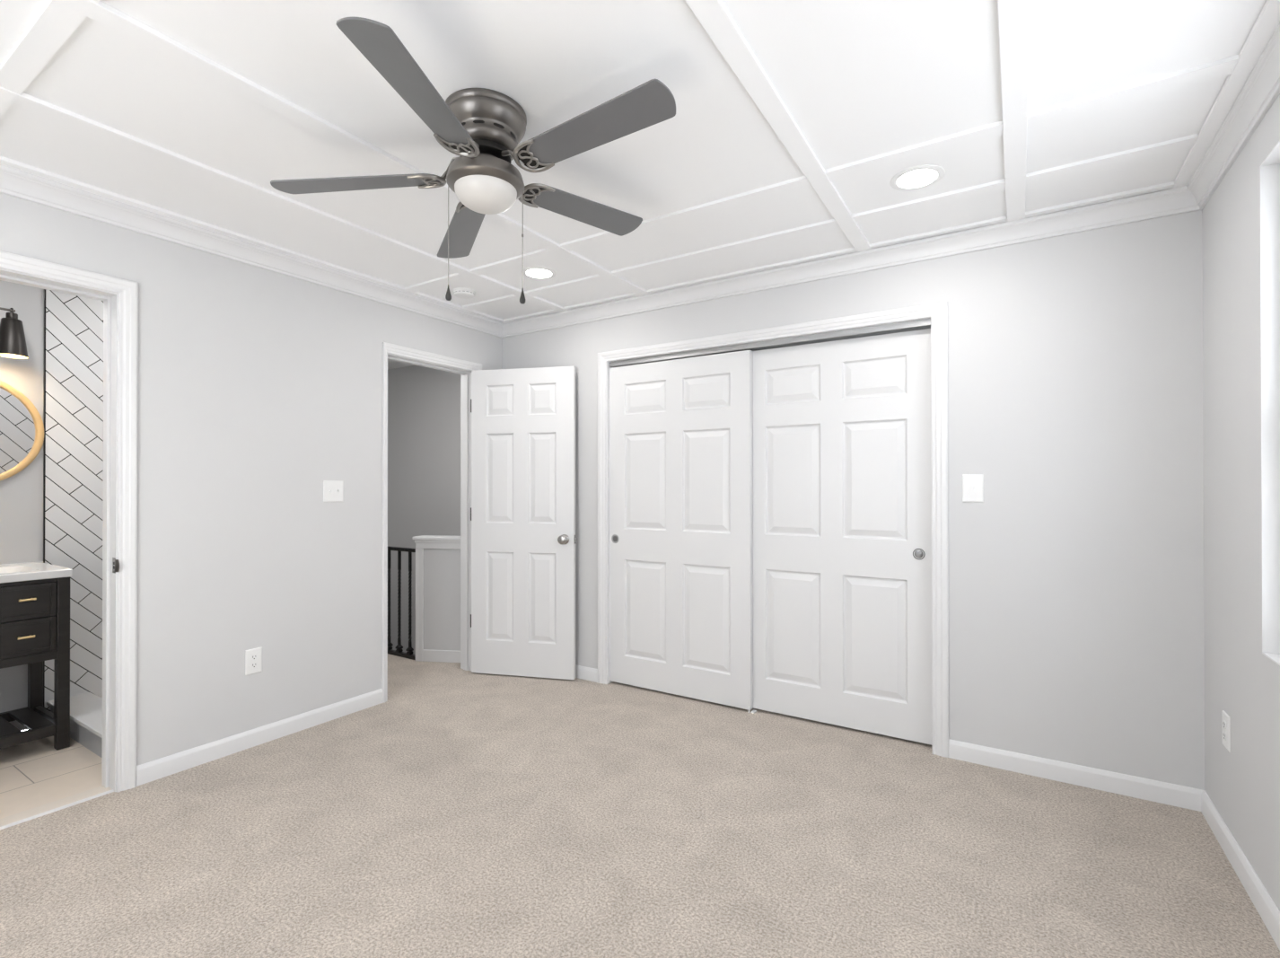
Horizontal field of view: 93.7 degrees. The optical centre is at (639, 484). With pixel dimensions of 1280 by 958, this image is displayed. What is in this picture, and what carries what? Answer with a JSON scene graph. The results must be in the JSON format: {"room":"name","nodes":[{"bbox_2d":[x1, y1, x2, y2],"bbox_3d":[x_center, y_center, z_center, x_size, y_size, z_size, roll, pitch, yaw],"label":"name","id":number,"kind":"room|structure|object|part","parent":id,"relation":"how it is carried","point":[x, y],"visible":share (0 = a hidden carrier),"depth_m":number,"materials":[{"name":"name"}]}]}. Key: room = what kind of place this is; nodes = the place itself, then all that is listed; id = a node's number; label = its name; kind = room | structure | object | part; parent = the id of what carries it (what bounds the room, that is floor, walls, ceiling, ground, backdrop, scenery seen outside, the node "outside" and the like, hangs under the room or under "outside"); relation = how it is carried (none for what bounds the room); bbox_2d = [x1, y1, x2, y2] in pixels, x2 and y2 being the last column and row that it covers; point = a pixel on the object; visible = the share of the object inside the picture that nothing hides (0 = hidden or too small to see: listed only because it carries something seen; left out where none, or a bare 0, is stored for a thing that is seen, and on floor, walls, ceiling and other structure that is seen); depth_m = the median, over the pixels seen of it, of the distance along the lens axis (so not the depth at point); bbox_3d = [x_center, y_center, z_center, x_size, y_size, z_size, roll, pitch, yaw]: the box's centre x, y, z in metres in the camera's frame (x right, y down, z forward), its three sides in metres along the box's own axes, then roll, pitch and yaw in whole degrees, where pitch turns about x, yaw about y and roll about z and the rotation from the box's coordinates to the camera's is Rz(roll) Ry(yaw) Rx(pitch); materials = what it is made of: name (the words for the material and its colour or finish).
{"room":"empty bedroom","nodes":[
{"label":"empty bedroom","id":0,"kind":"room"},
{"bbox_2d":[0,280,43,730],"bbox_3d":[-3.002,0.050,2.469,1.188,2.432,2.980,0,0,32],"label":"wall","id":1,"kind":"structure","parent":0,"point":[21,493],"depth_m":3.10,"materials":[{"name":"grey paint"}]},
{"bbox_2d":[0,306,28,358],"bbox_3d":[-3.228,-0.775,2.845,0.208,0.281,0.451,0,0,32],"label":"vanity light","id":2,"kind":"object","parent":1,"relation":"attached to","point":[13,342],"visible":1,"depth_m":2.94,"materials":[{"name":"black metal"}]},
{"bbox_2d":[0,380,43,480],"bbox_3d":[-3.285,-0.272,2.923,0.025,0.554,0.554,0,0,32],"label":"round mirror","id":3,"kind":"object","parent":1,"relation":"attached to","point":[21,426],"visible":1,"depth_m":3.07,"materials":[{"name":"gold metal"}]},
{"bbox_2d":[42,289,45,708],"bbox_3d":[-3.142,0.053,3.164,0.011,2.432,0.006,0,0,32],"label":"trim","id":4,"kind":"structure","parent":1,"relation":"attached to","point":[44,382],"depth_m":3.16,"materials":[{"name":"black metal"}]},
{"bbox_2d":[44,289,103,710],"bbox_3d":[-2.909,0.055,3.537,0.008,2.432,0.874,0,0,32],"label":"wall","id":5,"kind":"structure","parent":0,"point":[74,323],"depth_m":3.27,"materials":[{"name":"white tile"}]},
{"bbox_2d":[0,192,502,765],"bbox_3d":[-2.063,0.051,2.735,0.117,2.432,5.030,0,0,32],"label":"wall","id":6,"kind":"structure","parent":0,"point":[258,388],"depth_m":2.89,"materials":[{"name":"grey paint"}]},
{"bbox_2d":[0,250,138,792],"bbox_3d":[-2.387,0.206,2.196,0.143,2.117,0.842,0,0,32],"label":"door frame","id":7,"kind":"structure","parent":6,"relation":"attached to","point":[127,291],"depth_m":2.49,"materials":[{"name":"white paint"}]},
{"bbox_3d":[-2.174,0.334,2.480,0.033,0.064,0.002,0,0,32],"label":"strike plate","id":8,"kind":"part","parent":7,"relation":"part of","materials":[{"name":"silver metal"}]},
{"bbox_2d":[0,155,506,337],"bbox_3d":[-2.151,-1.109,2.442,0.052,0.085,4.434,0,0,32],"label":"crown molding","id":9,"kind":"structure","parent":6,"relation":"attached to","point":[14,182],"depth_m":2.74,"materials":[{"name":"white paint"}]},
{"bbox_2d":[245,647,262,675],"bbox_3d":[-1.875,0.857,2.913,0.008,0.120,0.074,0,0,32],"label":"wall outlet","id":10,"kind":"object","parent":6,"relation":"attached to","point":[253,657],"visible":1,"depth_m":2.91,"materials":[{"name":"white plastic"}]},
{"bbox_2d":[250,654,257,659],"bbox_3d":[-1.873,0.837,2.912,0.003,0.026,0.033,0,0,32],"label":"receptacle","id":11,"kind":"object","parent":10,"relation":"attached to","point":[252,656],"depth_m":2.91,"materials":[{"name":"white plastic"}]},
{"bbox_2d":[250,662,257,667],"bbox_3d":[-1.873,0.876,2.912,0.003,0.026,0.033,0,0,32],"label":"receptacle","id":12,"kind":"object","parent":10,"relation":"attached to","point":[252,664],"depth_m":2.91,"materials":[{"name":"white plastic"}]},
{"bbox_2d":[136,688,383,786],"bbox_3d":[-1.810,1.227,3.009,0.013,0.082,1.154,0,0,32],"label":"baseboard","id":13,"kind":"structure","parent":6,"relation":"attached to","point":[166,766],"depth_m":2.89,"materials":[{"name":"white paint"}]},
{"bbox_2d":[323,480,343,501],"bbox_3d":[-1.658,0.035,3.253,0.017,0.116,0.113,0,0,32],"label":"light switch","id":14,"kind":"object","parent":6,"relation":"attached to","point":[333,490],"visible":1,"depth_m":3.25,"materials":[{"name":"white plastic"}]},
{"bbox_2d":[381,341,482,702],"bbox_3d":[-1.351,0.220,3.857,0.142,2.104,0.764,0,0,32],"label":"door frame","id":15,"kind":"structure","parent":6,"relation":"attached to","point":[465,374],"depth_m":4.03,"materials":[{"name":"white paint"}]},
{"bbox_2d":[387,365,460,654],"bbox_3d":[-2.312,0.860,4.827,2.538,4.032,1.950,0,0,32],"label":"wall","id":16,"kind":"structure","parent":0,"point":[424,403],"depth_m":5.76,"materials":[{"name":"grey paint"}]},
{"bbox_2d":[412,534,460,662],"bbox_3d":[-1.391,0.825,4.367,0.485,0.897,0.155,0,0,8],"label":"wall","id":17,"kind":"structure","parent":0,"point":[437,556],"depth_m":4.32,"materials":[{"name":"grey paint"}]},
{"bbox_2d":[0,0,1266,369],"bbox_3d":[-1.464,-1.217,2.363,6.609,0.100,5.430,0,0,32],"label":"ceiling","id":18,"kind":"structure","parent":0,"point":[859,79],"depth_m":1.85,"materials":[{"name":"white paint"}]},
{"bbox_2d":[0,0,99,117],"bbox_3d":[-0.812,-1.167,1.098,3.562,0.012,0.061,0,0,32],"label":"trim","id":19,"kind":"structure","parent":18,"relation":"attached to","point":[55,23],"depth_m":1.58,"materials":[{"name":"white paint"}]},
{"bbox_2d":[0,87,568,312],"bbox_3d":[-1.660,-1.160,2.134,0.072,0.015,4.434,0,0,32],"label":"trim","id":20,"kind":"structure","parent":18,"relation":"attached to","point":[23,100],"depth_m":2.28,"materials":[{"name":"white paint"}]},
{"bbox_2d":[54,0,648,296],"bbox_3d":[-1.127,-1.162,1.798,0.072,0.015,4.434,0,0,32],"label":"trim","id":21,"kind":"structure","parent":18,"relation":"attached to","point":[101,13],"depth_m":1.82,"materials":[{"name":"white paint"}]},
{"bbox_2d":[452,287,475,298],"bbox_3d":[-1.056,-1.145,3.603,0.134,0.034,0.134,0,0,32],"label":"smoke detector","id":22,"kind":"object","parent":18,"relation":"attached to","point":[463,293],"visible":1,"depth_m":3.56,"materials":[{"name":"white plastic"}]},
{"bbox_2d":[270,17,675,304],"bbox_3d":[-0.446,-0.869,1.880,1.216,0.600,1.240,0,0,32],"label":"ceiling fan","id":23,"kind":"object","parent":18,"relation":"hanging from","point":[486,127],"visible":1,"depth_m":1.79,"materials":[{"name":"grey metal"}]},
{"bbox_3d":[-0.878,-0.939,1.881,0.512,0.062,0.128,0,0,-4],"label":"blade","id":24,"kind":"part","parent":23,"relation":"part of","materials":[{"name":"grey laminate"}]},
{"bbox_3d":[-0.542,-0.970,1.500,0.128,0.031,0.513,0,0,11],"label":"blade","id":25,"kind":"part","parent":23,"relation":"part of","materials":[{"name":"grey laminate"}]},
{"bbox_3d":[-0.663,-0.952,1.883,0.086,0.025,0.099,0,0,-2],"label":"iron plate","id":26,"kind":"part","parent":23,"relation":"part of","materials":[{"name":"metal"}]},
{"bbox_3d":[-0.603,-0.783,1.889,0.002,0.318,0.003,0,0,32],"label":"pull chain","id":27,"kind":"part","parent":23,"relation":"part of","materials":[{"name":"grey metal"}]},
{"bbox_3d":[-0.514,-0.967,1.713,0.099,0.022,0.086,0,0,9],"label":"iron plate","id":28,"kind":"part","parent":23,"relation":"part of","materials":[{"name":"metal"}]},
{"bbox_3d":[-0.655,-0.947,2.244,0.128,0.052,0.512,0,0,-28],"label":"blade","id":29,"kind":"part","parent":23,"relation":"part of","materials":[{"name":"grey laminate"}]},
{"bbox_3d":[-0.485,-0.896,1.889,0.191,0.063,0.191,0,0,32],"label":"lamp shade","id":30,"kind":"part","parent":23,"relation":"part of","materials":[{"name":"white glass"}]},
{"bbox_3d":[-0.370,-0.774,1.889,0.006,0.320,0.006,0,0,32],"label":"pull chain","id":31,"kind":"part","parent":23,"relation":"part of","materials":[{"name":"grey metal"}]},
{"bbox_3d":[-0.326,-0.985,1.806,0.089,0.025,0.099,0,0,32],"label":"iron plate","id":32,"kind":"part","parent":23,"relation":"part of","materials":[{"name":"metal"}]},
{"bbox_3d":[-0.356,-0.975,2.013,0.086,0.023,0.099,0,0,-44],"label":"iron plate","id":33,"kind":"part","parent":23,"relation":"part of","materials":[{"name":"metal"}]},
{"bbox_3d":[-0.198,-0.989,2.158,0.128,0.048,0.512,0,0,45],"label":"blade","id":34,"kind":"part","parent":23,"relation":"part of","materials":[{"name":"grey laminate"}]},
{"bbox_3d":[-0.136,-1.009,1.711,0.511,0.068,0.128,0,0,30],"label":"blade","id":35,"kind":"part","parent":23,"relation":"part of","materials":[{"name":"grey laminate"}]},
{"bbox_2d":[521,266,556,279],"bbox_3d":[-0.555,-1.161,3.297,0.191,0.006,0.191,0,0,32],"label":"recessed light","id":36,"kind":"object","parent":18,"relation":"in","point":[532,272],"visible":0.97,"depth_m":3.29,"materials":[{"name":"white plastic"}]},
{"bbox_2d":[684,0,871,252],"bbox_3d":[-0.051,-1.165,1.120,0.069,0.015,4.434,0,0,32],"label":"trim","id":37,"kind":"structure","parent":18,"relation":"attached to","point":[713,15],"depth_m":1.82,"materials":[{"name":"white paint"}]},
{"bbox_2d":[404,54,1238,292],"bbox_3d":[0.142,-1.160,2.613,3.562,0.012,0.072,0,0,32],"label":"trim","id":38,"kind":"structure","parent":18,"relation":"attached to","point":[1224,66],"depth_m":2.10,"materials":[{"name":"white paint"}]},
{"bbox_2d":[462,133,1198,310],"bbox_3d":[0.373,-1.159,2.979,3.562,0.012,0.076,0,0,32],"label":"trim","id":39,"kind":"structure","parent":18,"relation":"attached to","point":[1184,143],"depth_m":2.53,"materials":[{"name":"white paint"}]},
{"bbox_2d":[889,164,945,190],"bbox_3d":[1.056,-1.165,2.286,0.191,0.006,0.191,0,0,32],"label":"recessed light","id":40,"kind":"object","parent":18,"relation":"in","point":[918,177],"visible":1,"depth_m":2.27,"materials":[{"name":"white plastic"}]},
{"bbox_2d":[997,0,1030,221],"bbox_3d":[0.484,-1.167,0.783,0.068,0.015,4.434,0,0,32],"label":"trim","id":41,"kind":"structure","parent":18,"relation":"attached to","point":[1013,15],"depth_m":1.77,"materials":[{"name":"white paint"}]},
{"bbox_2d":[0,653,1279,957],"bbox_3d":[-1.471,1.325,2.434,6.309,0.120,5.160,0,0,32],"label":"floor","id":42,"kind":"structure","parent":0,"point":[460,813],"depth_m":2.09,"materials":[{"name":"beige carpet"}]},
{"bbox_2d":[0,561,72,750],"bbox_3d":[-3.105,0.834,2.763,0.490,0.867,0.621,0,0,32],"label":"bathroom vanity","id":43,"kind":"object","parent":42,"relation":"on","point":[35,596],"visible":1,"depth_m":2.84,"materials":[{"name":"brown wood"}]},
{"bbox_3d":[-2.832,0.703,2.766,0.032,0.011,0.057,0,0,32],"label":"handle","id":44,"kind":"part","parent":43,"relation":"part of","materials":[{"name":"gold metal"}]},
{"bbox_3d":[-2.830,0.531,2.770,0.032,0.011,0.057,0,0,32],"label":"handle","id":45,"kind":"part","parent":43,"relation":"part of","materials":[{"name":"gold metal"}]},
{"bbox_3d":[-3.116,1.171,2.768,0.449,0.048,0.596,0,0,32],"label":"shelf frame","id":46,"kind":"part","parent":43,"relation":"part of","materials":[{"name":"brown wood"}]},
{"bbox_3d":[-2.849,0.709,2.786,0.021,0.161,0.202,0,0,32],"label":"drawer","id":47,"kind":"part","parent":43,"relation":"part of","materials":[{"name":"brown wood"}]},
{"bbox_3d":[-2.850,0.543,2.786,0.021,0.158,0.202,0,0,32],"label":"drawer","id":48,"kind":"part","parent":43,"relation":"part of","materials":[{"name":"brown wood"}]},
{"bbox_3d":[-3.143,0.858,3.119,0.046,0.823,0.046,0,0,32],"label":"leg","id":49,"kind":"part","parent":43,"relation":"part of","materials":[{"name":"brown wood"}]},
{"bbox_2d":[0,562,72,583],"bbox_3d":[-3.111,0.425,2.769,0.475,0.038,0.621,0,0,32],"label":"countertop","id":50,"kind":"structure","parent":43,"relation":"on","point":[32,571],"depth_m":2.86,"materials":[{"name":"white stone"}]},
{"bbox_3d":[-2.789,0.856,2.896,0.046,0.823,0.046,0,0,32],"label":"leg","id":51,"kind":"part","parent":43,"relation":"part of","materials":[{"name":"brown wood"}]},
{"bbox_2d":[0,785,111,826],"bbox_3d":[-2.401,1.287,2.200,0.085,0.056,0.710,0,0,32],"label":"threshold","id":52,"kind":"object","parent":42,"relation":"on","point":[65,801],"visible":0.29,"depth_m":2.35,"materials":[{"name":"beige stone"}]},
{"bbox_2d":[0,789,113,829],"bbox_3d":[-2.362,1.270,2.176,0.010,0.028,0.710,0,0,32],"label":"transition strip","id":53,"kind":"object","parent":42,"relation":"on","point":[111,790],"visible":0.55,"depth_m":2.32,"materials":[{"name":"white paint"}]},
{"bbox_2d":[46,692,102,757],"bbox_3d":[-2.633,1.207,2.956,1.072,0.127,0.175,0,0,32],"label":"shower curb","id":54,"kind":"object","parent":42,"relation":"on","point":[85,708],"visible":0.43,"depth_m":2.96,"materials":[{"name":"grey stone"}]},
{"bbox_2d":[387,545,415,659],"bbox_3d":[-2.460,0.873,4.896,2.015,0.806,0.038,0,0,32],"label":"stair railing","id":55,"kind":"object","parent":42,"relation":"on","point":[398,652],"visible":0.23,"depth_m":4.47,"materials":[{"name":"black metal"}]},
{"bbox_3d":[-2.460,0.483,4.898,2.015,0.026,0.032,0,0,32],"label":"handrail","id":56,"kind":"part","parent":55,"relation":"part of","materials":[{"name":"black metal"}]},
{"bbox_3d":[-2.461,1.262,4.891,2.015,0.028,0.031,0,0,32],"label":"rail","id":57,"kind":"part","parent":55,"relation":"part of","materials":[{"name":"black metal"}]},
{"bbox_2d":[502,210,1204,789],"bbox_3d":[0.628,0.053,3.376,3.754,2.432,0.117,0,0,32],"label":"wall","id":58,"kind":"structure","parent":0,"point":[1076,630],"depth_m":2.57,"materials":[{"name":"grey paint"}]},
{"bbox_2d":[470,366,576,679],"bbox_3d":[-0.781,0.247,3.966,0.749,2.030,0.120,0,0,13],"label":"door","id":59,"kind":"structure","parent":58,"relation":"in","point":[522,509],"depth_m":3.96,"materials":[{"name":"white paint"}]},
{"bbox_3d":[-0.496,0.354,3.866,0.066,0.066,0.054,0,0,13],"label":"knob","id":60,"kind":"part","parent":59,"relation":"part of","materials":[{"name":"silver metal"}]},
{"bbox_2d":[575,664,597,682],"bbox_3d":[-0.632,1.232,4.088,0.857,0.082,0.013,0,0,32],"label":"baseboard","id":61,"kind":"structure","parent":58,"relation":"attached to","point":[583,672],"depth_m":3.90,"materials":[{"name":"white paint"}]},
{"bbox_2d":[609,350,756,713],"bbox_3d":[0.225,0.260,3.602,0.982,2.020,0.046,0,0,32],"label":"door","id":62,"kind":"structure","parent":58,"relation":"in","point":[680,430],"depth_m":3.57,"materials":[{"name":"white paint"}]},
{"bbox_2d":[613,535,617,542],"bbox_3d":[-0.158,0.345,3.825,0.045,0.045,0.002,0,0,32],"label":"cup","id":63,"kind":"object","parent":62,"relation":"on","point":[615,538],"depth_m":3.82,"materials":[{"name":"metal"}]},
{"bbox_2d":[609,318,930,367],"bbox_3d":[0.618,-0.772,3.386,1.870,0.032,0.090,0,0,32],"label":"door track","id":64,"kind":"object","parent":58,"relation":"attached to","point":[919,324],"visible":0.76,"depth_m":3.22,"materials":[{"name":"grey metal"}]},
{"bbox_2d":[597,301,948,757],"bbox_3d":[0.613,0.209,3.376,2.014,2.118,0.134,0,0,32],"label":"door frame","id":65,"kind":"structure","parent":58,"relation":"attached to","point":[938,311],"depth_m":2.85,"materials":[{"name":"white paint"}]},
{"bbox_2d":[752,328,931,745],"bbox_3d":[1.012,0.250,3.155,0.966,2.005,0.036,0,0,32],"label":"door","id":66,"kind":"structure","parent":58,"relation":"in","point":[842,429],"depth_m":3.11,"materials":[{"name":"white paint"}]},
{"bbox_3d":[1.357,0.338,2.919,0.055,0.055,0.006,0,0,32],"label":"finger pull","id":67,"kind":"part","parent":66,"relation":"part of","materials":[{"name":"metal"}]},
{"bbox_2d":[914,550,923,558],"bbox_3d":[1.357,0.338,2.919,0.045,0.045,0.002,0,0,32],"label":"door knob","id":68,"kind":"object","parent":66,"relation":"on","point":[918,554],"depth_m":2.92,"materials":[{"name":"metal"}]},
{"bbox_2d":[502,181,1201,337],"bbox_3d":[0.583,-1.106,3.310,3.754,0.085,0.052,0,0,32],"label":"crown molding","id":69,"kind":"structure","parent":58,"relation":"attached to","point":[1178,200],"depth_m":2.89,"materials":[{"name":"white paint"}]},
{"bbox_2d":[962,473,983,501],"bbox_3d":[1.518,0.017,2.737,0.086,0.126,0.017,0,0,32],"label":"light switch","id":70,"kind":"object","parent":58,"relation":"attached to","point":[972,485],"visible":1,"depth_m":2.74,"materials":[{"name":"white plastic"}]},
{"bbox_2d":[948,738,1203,811],"bbox_3d":[1.809,1.224,2.551,0.883,0.082,0.013,0,0,32],"label":"baseboard","id":71,"kind":"structure","parent":58,"relation":"attached to","point":[1178,795],"depth_m":2.52,"materials":[{"name":"white paint"}]},
{"bbox_2d":[1201,93,1279,911],"bbox_3d":[1.090,0.040,0.466,0.130,2.432,4.550,0,0,32],"label":"wall","id":72,"kind":"structure","parent":0,"point":[1242,784],"depth_m":1.96,"materials":[{"name":"grey paint"}]},
{"bbox_2d":[1172,0,1279,188],"bbox_3d":[0.963,-1.168,0.482,0.097,0.015,4.434,0,0,32],"label":"trim","id":73,"kind":"structure","parent":72,"relation":"attached to","point":[1268,19],"depth_m":1.74,"materials":[{"name":"white paint"}]},
{"bbox_2d":[1221,710,1230,752],"bbox_3d":[2.025,0.851,2.075,0.008,0.118,0.076,0,0,32],"label":"wall outlet","id":74,"kind":"object","parent":72,"relation":"attached to","point":[1226,719],"visible":1,"depth_m":2.06,"materials":[{"name":"white plastic"}]},
{"bbox_2d":[1222,719,1226,728],"bbox_3d":[2.023,0.831,2.076,0.003,0.026,0.033,0,0,32],"label":"receptacle","id":75,"kind":"object","parent":74,"relation":"attached to","point":[1223,721],"depth_m":2.08,"materials":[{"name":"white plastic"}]},
{"bbox_2d":[1222,731,1226,740],"bbox_3d":[2.023,0.870,2.076,0.003,0.026,0.033,0,0,32],"label":"receptacle","id":76,"kind":"object","parent":74,"relation":"attached to","point":[1223,732],"depth_m":2.08,"materials":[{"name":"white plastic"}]},
{"bbox_2d":[1187,22,1279,209],"bbox_3d":[0.982,-1.118,0.470,0.052,0.085,4.434,0,0,32],"label":"crown molding","id":77,"kind":"structure","parent":72,"relation":"attached to","point":[1261,89],"depth_m":1.83,"materials":[{"name":"white paint"}]},
{"bbox_2d":[1201,789,1279,950],"bbox_3d":[0.999,1.215,0.449,0.013,0.082,4.434,0,0,32],"label":"baseboard","id":78,"kind":"structure","parent":72,"relation":"attached to","point":[1266,908],"depth_m":1.88,"materials":[{"name":"white paint"}]},
{"bbox_2d":[1259,140,1279,665],"bbox_3d":[1.658,-0.224,1.369,0.130,1.443,0.882,0,0,32],"label":"window","id":79,"kind":"structure","parent":72,"relation":"in","point":[1269,169],"depth_m":1.76,"materials":[{"name":"white paint"}]},
{"bbox_3d":[1.658,0.496,1.366,0.130,0.004,0.874,0,0,32],"label":"sill","id":80,"kind":"part","parent":79,"relation":"part of","materials":[{"name":"white paint"}]}
]}

